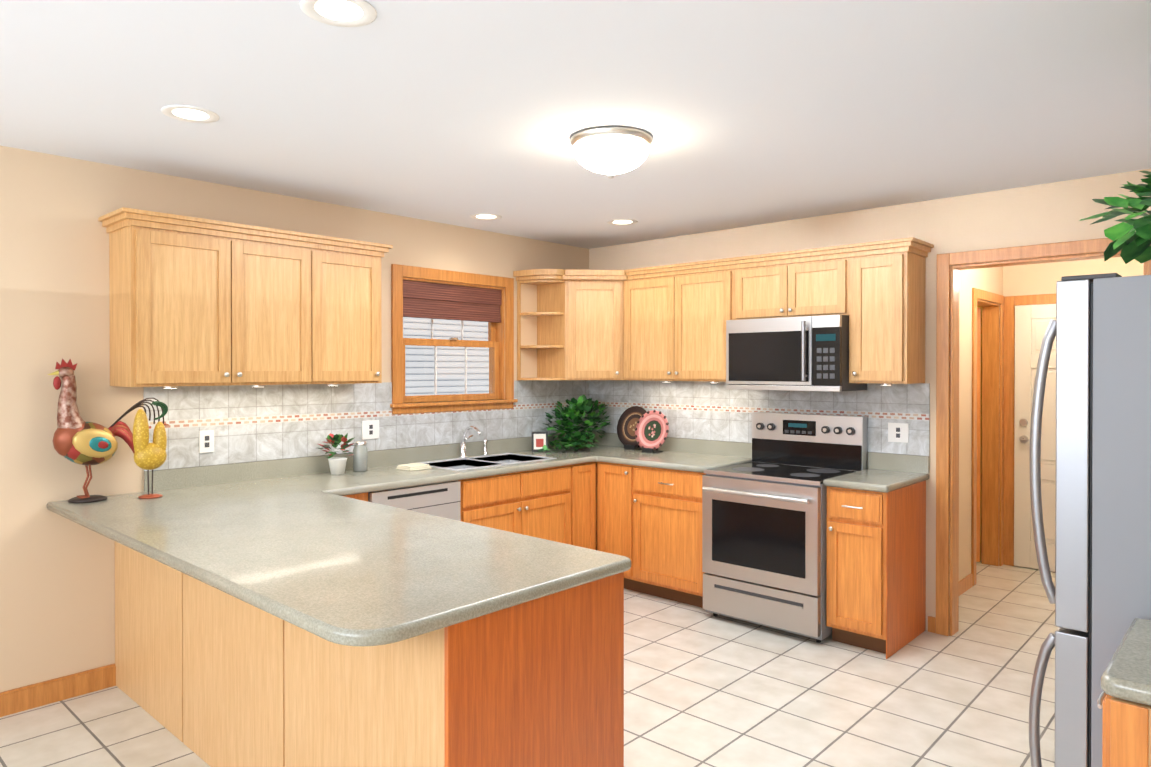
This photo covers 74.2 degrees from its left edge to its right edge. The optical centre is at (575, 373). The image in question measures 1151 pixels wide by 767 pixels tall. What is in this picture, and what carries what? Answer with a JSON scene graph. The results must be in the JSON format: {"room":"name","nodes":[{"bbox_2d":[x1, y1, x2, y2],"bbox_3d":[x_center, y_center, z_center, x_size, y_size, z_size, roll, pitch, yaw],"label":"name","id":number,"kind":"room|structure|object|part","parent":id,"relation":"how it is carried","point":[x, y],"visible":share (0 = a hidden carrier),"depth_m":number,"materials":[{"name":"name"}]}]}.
{"room":"kitchen","nodes":[
{"label":"kitchen","id":0,"kind":"room"},
{"bbox_2d":[0,146,588,691],"bbox_3d":[-2.613,0.253,3.434,0.160,2.534,8.120,0,0,43],"label":"wall","id":1,"kind":"structure","parent":0,"point":[56,596],"depth_m":3.59,"materials":[{"name":"beige paint"}]},
{"bbox_2d":[0,663,115,716],"bbox_3d":[-3.770,1.476,2.051,0.015,0.105,4.508,0,0,43],"label":"baseboard","id":2,"kind":"structure","parent":1,"relation":"attached to","point":[24,698],"depth_m":3.52,"materials":[{"name":"brown wood"}]},
{"bbox_2d":[106,215,325,388],"bbox_3d":[-1.824,-0.327,3.929,0.323,0.768,0.942,0,0,43],"label":"upper cabinet","id":3,"kind":"object","parent":1,"relation":"attached to","point":[194,301],"depth_m":3.74,"materials":[{"name":"brown wood"}]},
{"bbox_2d":[326,243,385,385],"bbox_3d":[-1.415,-0.330,4.374,0.323,0.768,0.510,0,0,43],"label":"upper cabinet","id":4,"kind":"object","parent":1,"relation":"attached to","point":[353,274],"depth_m":4.32,"materials":[{"name":"brown wood"}]},
{"bbox_2d":[144,380,587,470],"bbox_3d":[-1.017,0.266,5.036,0.018,0.427,3.358,0,0,43],"label":"tile backsplash","id":5,"kind":"structure","parent":1,"relation":"attached to","point":[215,425],"depth_m":4.45,"materials":[{"name":"tile"}]},
{"bbox_2d":[390,264,517,413],"bbox_3d":[-0.868,-0.225,5.297,0.205,0.962,1.080,0,0,43],"label":"window","id":6,"kind":"structure","parent":1,"relation":"in","point":[504,327],"depth_m":5.27,"materials":[{"name":"brown wood"}]},
{"bbox_3d":[-0.873,-0.213,5.302,0.100,0.803,0.868,0,0,43],"label":"window sashes","id":7,"kind":"part","parent":6,"relation":"part of","materials":[{"name":"brown wood"}]},
{"bbox_2d":[403,280,501,322],"bbox_3d":[-0.850,-0.495,5.279,0.043,0.239,0.864,0,0,43],"label":"window blind","id":8,"kind":"object","parent":6,"relation":"attached to","point":[428,300],"visible":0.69,"depth_m":5.24,"materials":[{"name":"brown wood"}]},
{"bbox_2d":[0,561,1058,766],"bbox_3d":[-0.021,1.554,2.744,5.200,0.060,10.600,0,0,43],"label":"floor","id":9,"kind":"structure","parent":0,"point":[703,687],"depth_m":3.52,"materials":[{"name":"tile"}]},
{"bbox_2d":[115,541,174,735],"bbox_3d":[-1.719,1.074,3.731,0.756,0.888,0.720,0,0,43],"label":"base cabinet","id":10,"kind":"object","parent":9,"relation":"on","point":[144,585],"depth_m":3.42,"materials":[{"name":"brown wood"}]},
{"bbox_2d":[47,431,616,527],"bbox_3d":[-0.909,0.631,4.660,0.690,0.296,3.768,0,0,43],"label":"countertop","id":11,"kind":"structure","parent":10,"relation":"on","point":[179,487],"depth_m":4.26,"materials":[{"name":"stone"}]},
{"bbox_2d":[48,358,163,502],"bbox_3d":[-2.213,0.258,3.601,0.188,0.660,0.478,0,0,43],"label":"statue","id":12,"kind":"object","parent":11,"relation":"on","point":[77,439],"visible":0.94,"depth_m":3.48,"materials":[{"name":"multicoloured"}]},
{"bbox_2d":[133,401,168,498],"bbox_3d":[-2.026,0.359,3.637,0.104,0.458,0.158,0,0,43],"label":"figurine","id":13,"kind":"object","parent":11,"relation":"on","point":[148,456],"visible":1,"depth_m":3.60,"materials":[{"name":"yellow"}]},
{"bbox_2d":[318,433,353,474],"bbox_3d":[-1.387,0.463,4.439,0.218,0.241,0.216,0,0,43],"label":"potted plant","id":14,"kind":"object","parent":11,"relation":"on","point":[337,465],"visible":1,"depth_m":4.42,"materials":[{"name":"white plastic"}]},
{"bbox_2d":[353,441,367,471],"bbox_3d":[-1.291,0.492,4.563,0.086,0.180,0.086,0,0,43],"label":"jar","id":15,"kind":"object","parent":11,"relation":"on","point":[360,457],"visible":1,"depth_m":4.53,"materials":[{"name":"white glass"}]},
{"bbox_2d":[396,463,430,470],"bbox_3d":[-0.991,0.569,4.661,0.150,0.026,0.160,0,0,43],"label":"dish towel","id":16,"kind":"object","parent":11,"relation":"on","point":[413,466],"visible":1,"depth_m":4.62,"materials":[{"name":"beige fabric"}]},
{"bbox_2d":[459,426,487,457],"bbox_3d":[-0.651,0.463,5.231,0.208,0.224,0.250,0,0,43],"label":"faucet","id":17,"kind":"object","parent":11,"relation":"on","point":[463,449],"visible":1,"depth_m":5.20,"materials":[{"name":"silver metal"}]},
{"bbox_2d":[532,431,547,451],"bbox_3d":[-0.265,0.502,5.640,0.106,0.150,0.113,0,0,43],"label":"picture frame","id":18,"kind":"object","parent":11,"relation":"on","point":[539,439],"visible":0.81,"depth_m":5.63,"materials":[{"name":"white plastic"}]},
{"bbox_2d":[535,394,611,453],"bbox_3d":[-0.039,0.367,5.734,0.454,0.417,0.950,0,0,43],"label":"potted plant","id":19,"kind":"object","parent":11,"relation":"on","point":[575,409],"visible":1,"depth_m":5.78,"materials":[{"name":"green plant"}]},
{"bbox_2d":[175,570,254,766],"bbox_3d":[-1.115,1.078,3.176,1.001,0.888,0.720,0,0,43],"label":"base cabinet","id":20,"kind":"object","parent":9,"relation":"on","point":[210,676],"depth_m":2.92,"materials":[{"name":"brown wood"}]},
{"bbox_2d":[344,493,367,500],"bbox_3d":[-1.436,1.072,4.150,0.608,0.888,0.316,0,0,43],"label":"base cabinet","id":21,"kind":"object","parent":9,"relation":"on","point":[362,496],"depth_m":4.02,"materials":[{"name":"brown wood"}]},
{"bbox_2d":[368,480,460,520],"bbox_3d":[-1.105,1.071,4.478,0.614,0.885,0.606,0,0,43],"label":"dishwasher","id":22,"kind":"object","parent":9,"relation":"on","point":[441,499],"visible":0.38,"depth_m":4.31,"materials":[{"name":"grey metal"}]},
{"bbox_2d":[255,572,623,766],"bbox_3d":[-0.459,1.081,2.564,1.037,0.888,0.733,0,0,43],"label":"base cabinet","id":23,"kind":"object","parent":9,"relation":"on","point":[539,682],"depth_m":2.22,"materials":[{"name":"brown wood"}]},
{"bbox_2d":[87,487,630,645],"bbox_3d":[-0.878,0.614,2.765,1.978,0.040,1.020,0,0,43],"label":"countertop","id":24,"kind":"structure","parent":23,"relation":"on","point":[304,543],"depth_m":2.43,"materials":[{"name":"stone"}]},
{"bbox_2d":[500,462,595,549],"bbox_3d":[-0.185,1.064,5.496,0.628,0.888,0.341,0,0,43],"label":"base cabinet","id":25,"kind":"object","parent":9,"relation":"on","point":[557,504],"depth_m":5.08,"materials":[{"name":"brown wood"}]},
{"bbox_2d":[597,462,705,607],"bbox_3d":[0.682,1.065,5.309,0.937,0.888,0.663,0,0,43],"label":"base cabinet","id":26,"kind":"object","parent":9,"relation":"on","point":[649,522],"visible":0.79,"depth_m":5.07,"materials":[{"name":"brown wood"}]},
{"bbox_2d":[599,435,751,472],"bbox_3d":[0.699,0.549,5.287,0.888,0.140,0.668,0,0,43],"label":"countertop","id":27,"kind":"structure","parent":26,"relation":"on","point":[683,454],"depth_m":5.34,"materials":[{"name":"stone"}]},
{"bbox_2d":[617,406,646,449],"bbox_3d":[0.450,0.411,5.837,0.320,0.327,0.123,0,0,43],"label":"decorative plate","id":28,"kind":"object","parent":27,"relation":"on","point":[630,417],"visible":0.73,"depth_m":5.87,"materials":[{"name":"brown ceramic"}]},
{"bbox_2d":[635,410,668,452],"bbox_3d":[0.566,0.420,5.608,0.312,0.313,0.124,0,0,43],"label":"decorative plate","id":29,"kind":"object","parent":27,"relation":"on","point":[651,430],"visible":1,"depth_m":5.61,"materials":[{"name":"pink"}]},
{"bbox_2d":[702,412,866,642],"bbox_3d":[1.274,0.888,4.691,0.758,1.250,0.743,0,0,43],"label":"range","id":30,"kind":"object","parent":9,"relation":"on","point":[764,512],"visible":0.88,"depth_m":4.52,"materials":[{"name":"grey metal"}]},
{"bbox_2d":[826,480,925,658],"bbox_3d":[1.718,1.071,4.357,0.337,0.888,0.663,0,0,43],"label":"base cabinet","id":31,"kind":"object","parent":9,"relation":"on","point":[875,571],"visible":0.94,"depth_m":4.17,"materials":[{"name":"brown wood"}]},
{"bbox_2d":[823,452,928,492],"bbox_3d":[1.730,0.555,4.353,0.357,0.140,0.648,0,0,43],"label":"countertop","id":32,"kind":"structure","parent":31,"relation":"on","point":[886,472],"depth_m":4.42,"materials":[{"name":"stone"}]},
{"bbox_2d":[1029,273,1150,766],"bbox_3d":[1.848,0.631,2.107,0.882,1.795,0.900,0,0,43],"label":"fridge","id":33,"kind":"object","parent":9,"relation":"on","point":[1098,594],"visible":1,"depth_m":1.97,"materials":[{"name":"grey metal"}]},
{"bbox_2d":[1079,170,1150,263],"bbox_3d":[1.809,-0.465,1.986,0.729,0.385,0.914,0,0,43],"label":"plant","id":34,"kind":"object","parent":33,"relation":"on","point":[1130,243],"visible":1,"depth_m":1.99,"materials":[{"name":"plant"}]},
{"bbox_2d":[1097,691,1150,766],"bbox_3d":[1.435,1.088,1.493,0.683,0.888,0.497,0,0,43],"label":"base cabinet","id":35,"kind":"object","parent":9,"relation":"on","point":[1126,733],"visible":0.73,"depth_m":1.49,"materials":[{"name":"brown wood"}]},
{"bbox_2d":[1101,618,1150,705],"bbox_3d":[1.450,0.622,1.482,0.648,0.040,0.500,0,0,43],"label":"countertop","id":36,"kind":"structure","parent":35,"relation":"on","point":[1126,674],"depth_m":1.55,"materials":[{"name":"stone"}]},
{"bbox_2d":[0,0,1150,248],"bbox_3d":[-0.021,-1.050,2.729,5.200,0.080,10.600,0,0,43],"label":"ceiling","id":37,"kind":"structure","parent":0,"point":[742,112],"depth_m":2.81,"materials":[{"name":"white paint"}]},
{"bbox_2d":[161,105,218,122],"bbox_3d":[-1.496,-1.008,2.957,0.204,0.004,0.204,0,0,43],"label":"recessed light","id":38,"kind":"object","parent":37,"relation":"in","point":[192,114],"visible":1,"depth_m":2.95,"materials":[{"name":"white glass"}]},
{"bbox_2d":[300,0,376,26],"bbox_3d":[-0.653,-1.003,2.101,0.204,0.004,0.204,0,0,43],"label":"recessed light","id":39,"kind":"object","parent":37,"relation":"in","point":[345,13],"visible":1,"depth_m":2.11,"materials":[{"name":"white glass"}]},
{"bbox_2d":[470,213,501,219],"bbox_3d":[-0.582,-1.020,4.942,0.204,0.004,0.204,0,0,43],"label":"recessed light","id":40,"kind":"object","parent":37,"relation":"in","point":[483,216],"visible":0.98,"depth_m":4.93,"materials":[{"name":"white glass"}]},
{"bbox_2d":[570,126,652,178],"bbox_3d":[0.154,-0.926,3.275,0.356,0.172,0.356,0,0,43],"label":"dome light","id":41,"kind":"object","parent":37,"relation":"attached to","point":[611,151],"visible":1,"depth_m":3.16,"materials":[{"name":"white glass"}]},
{"bbox_2d":[607,219,637,224],"bbox_3d":[0.316,-1.021,5.121,0.204,0.004,0.204,0,0,43],"label":"recessed light","id":42,"kind":"object","parent":37,"relation":"in","point":[622,222],"visible":0.98,"depth_m":5.12,"materials":[{"name":"white glass"}]},
{"bbox_2d":[589,169,1150,630],"bbox_3d":[1.956,0.246,4.667,4.900,2.534,0.120,0,0,43],"label":"wall","id":43,"kind":"structure","parent":0,"point":[1047,213],"depth_m":4.46,"materials":[{"name":"beige paint"}]},
{"bbox_2d":[533,270,616,379],"bbox_3d":[0.130,-0.338,5.845,0.608,0.768,0.608,0,0,43],"label":"upper cabinet","id":44,"kind":"object","parent":43,"relation":"attached to","point":[575,314],"depth_m":5.62,"materials":[{"name":"brown wood"}]},
{"bbox_2d":[617,261,732,382],"bbox_3d":[0.760,-0.336,5.427,0.993,0.768,0.372,0,0,43],"label":"upper cabinet","id":45,"kind":"object","parent":43,"relation":"attached to","point":[665,323],"depth_m":5.30,"materials":[{"name":"brown wood"}]},
{"bbox_2d":[588,380,929,455],"bbox_3d":[1.101,0.264,5.357,2.643,0.427,0.018,0,0,43],"label":"tile backsplash","id":46,"kind":"structure","parent":43,"relation":"attached to","point":[898,415],"depth_m":5.26,"materials":[{"name":"tile"}]},
{"bbox_2d":[733,249,848,319],"bbox_3d":[1.425,-0.534,4.848,0.769,0.366,0.323,0,0,43],"label":"upper cabinet","id":47,"kind":"object","parent":43,"relation":"attached to","point":[806,284],"depth_m":4.70,"materials":[{"name":"brown wood"}]},
{"bbox_2d":[726,315,866,391],"bbox_3d":[1.372,-0.123,4.791,0.756,0.446,0.458,0,0,43],"label":"microwave","id":48,"kind":"object","parent":47,"relation":"attached to","point":[806,353],"visible":1,"depth_m":4.62,"materials":[{"name":"grey metal"}]},
{"bbox_2d":[849,241,928,384],"bbox_3d":[1.830,-0.330,4.476,0.332,0.768,0.323,0,0,43],"label":"upper cabinet","id":49,"kind":"object","parent":43,"relation":"attached to","point":[887,282],"depth_m":4.36,"materials":[{"name":"brown wood"}]},
{"bbox_2d":[936,238,1150,635],"bbox_3d":[2.534,0.411,4.125,1.054,2.210,0.141,0,0,43],"label":"trim","id":50,"kind":"structure","parent":43,"relation":"attached to","point":[947,394],"depth_m":4.39,"materials":[{"name":"brown wood"}]},
{"bbox_2d":[959,267,1002,580],"bbox_3d":[2.692,0.242,5.364,0.120,2.534,1.900,0,0,43],"label":"wall","id":51,"kind":"structure","parent":0,"point":[988,279],"depth_m":5.33,"materials":[{"name":"beige paint"}]},
{"bbox_2d":[928,574,972,620],"bbox_3d":[2.460,1.466,5.020,0.013,0.090,1.050,0,0,43],"label":"baseboard","id":52,"kind":"structure","parent":51,"relation":"attached to","point":[965,583],"depth_m":5.28,"materials":[{"name":"brown wood"}]},
{"bbox_2d":[976,308,980,561],"bbox_3d":[2.898,0.483,6.090,0.640,2.018,0.040,0,0,8],"label":"door frame","id":53,"kind":"structure","parent":51,"relation":"in","point":[978,426],"depth_m":6.04,"materials":[{"name":"brown wood"}]},
{"bbox_2d":[977,257,1143,571],"bbox_3d":[3.449,0.238,6.040,2.600,2.534,0.120,0,0,43],"label":"wall","id":54,"kind":"structure","parent":0,"point":[1032,279],"depth_m":5.82,"materials":[{"name":"beige paint"}]},
{"bbox_2d":[971,288,1055,585],"bbox_3d":[3.423,0.449,5.419,1.126,2.120,0.829,0,0,43],"label":"door frame","id":55,"kind":"structure","parent":54,"relation":"attached to","point":[992,527],"depth_m":5.97,"materials":[{"name":"brown wood"}]},
{"bbox_2d":[1014,304,1055,571],"bbox_3d":[3.720,0.484,5.642,0.834,2.027,0.097,0,0,43],"label":"exterior door","id":56,"kind":"structure","parent":54,"relation":"in","point":[1032,322],"depth_m":5.86,"materials":[{"name":"beige"}]},
{"label":"outside","id":57,"kind":"structure","parent":0,"visible":0},
{"bbox_2d":[403,317,488,395],"bbox_3d":[-1.049,-0.296,6.122,0.001,2.400,4.600,0,0,43],"label":"siding","id":58,"kind":"object","parent":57,"point":[445,355],"depth_m":6.13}
]}

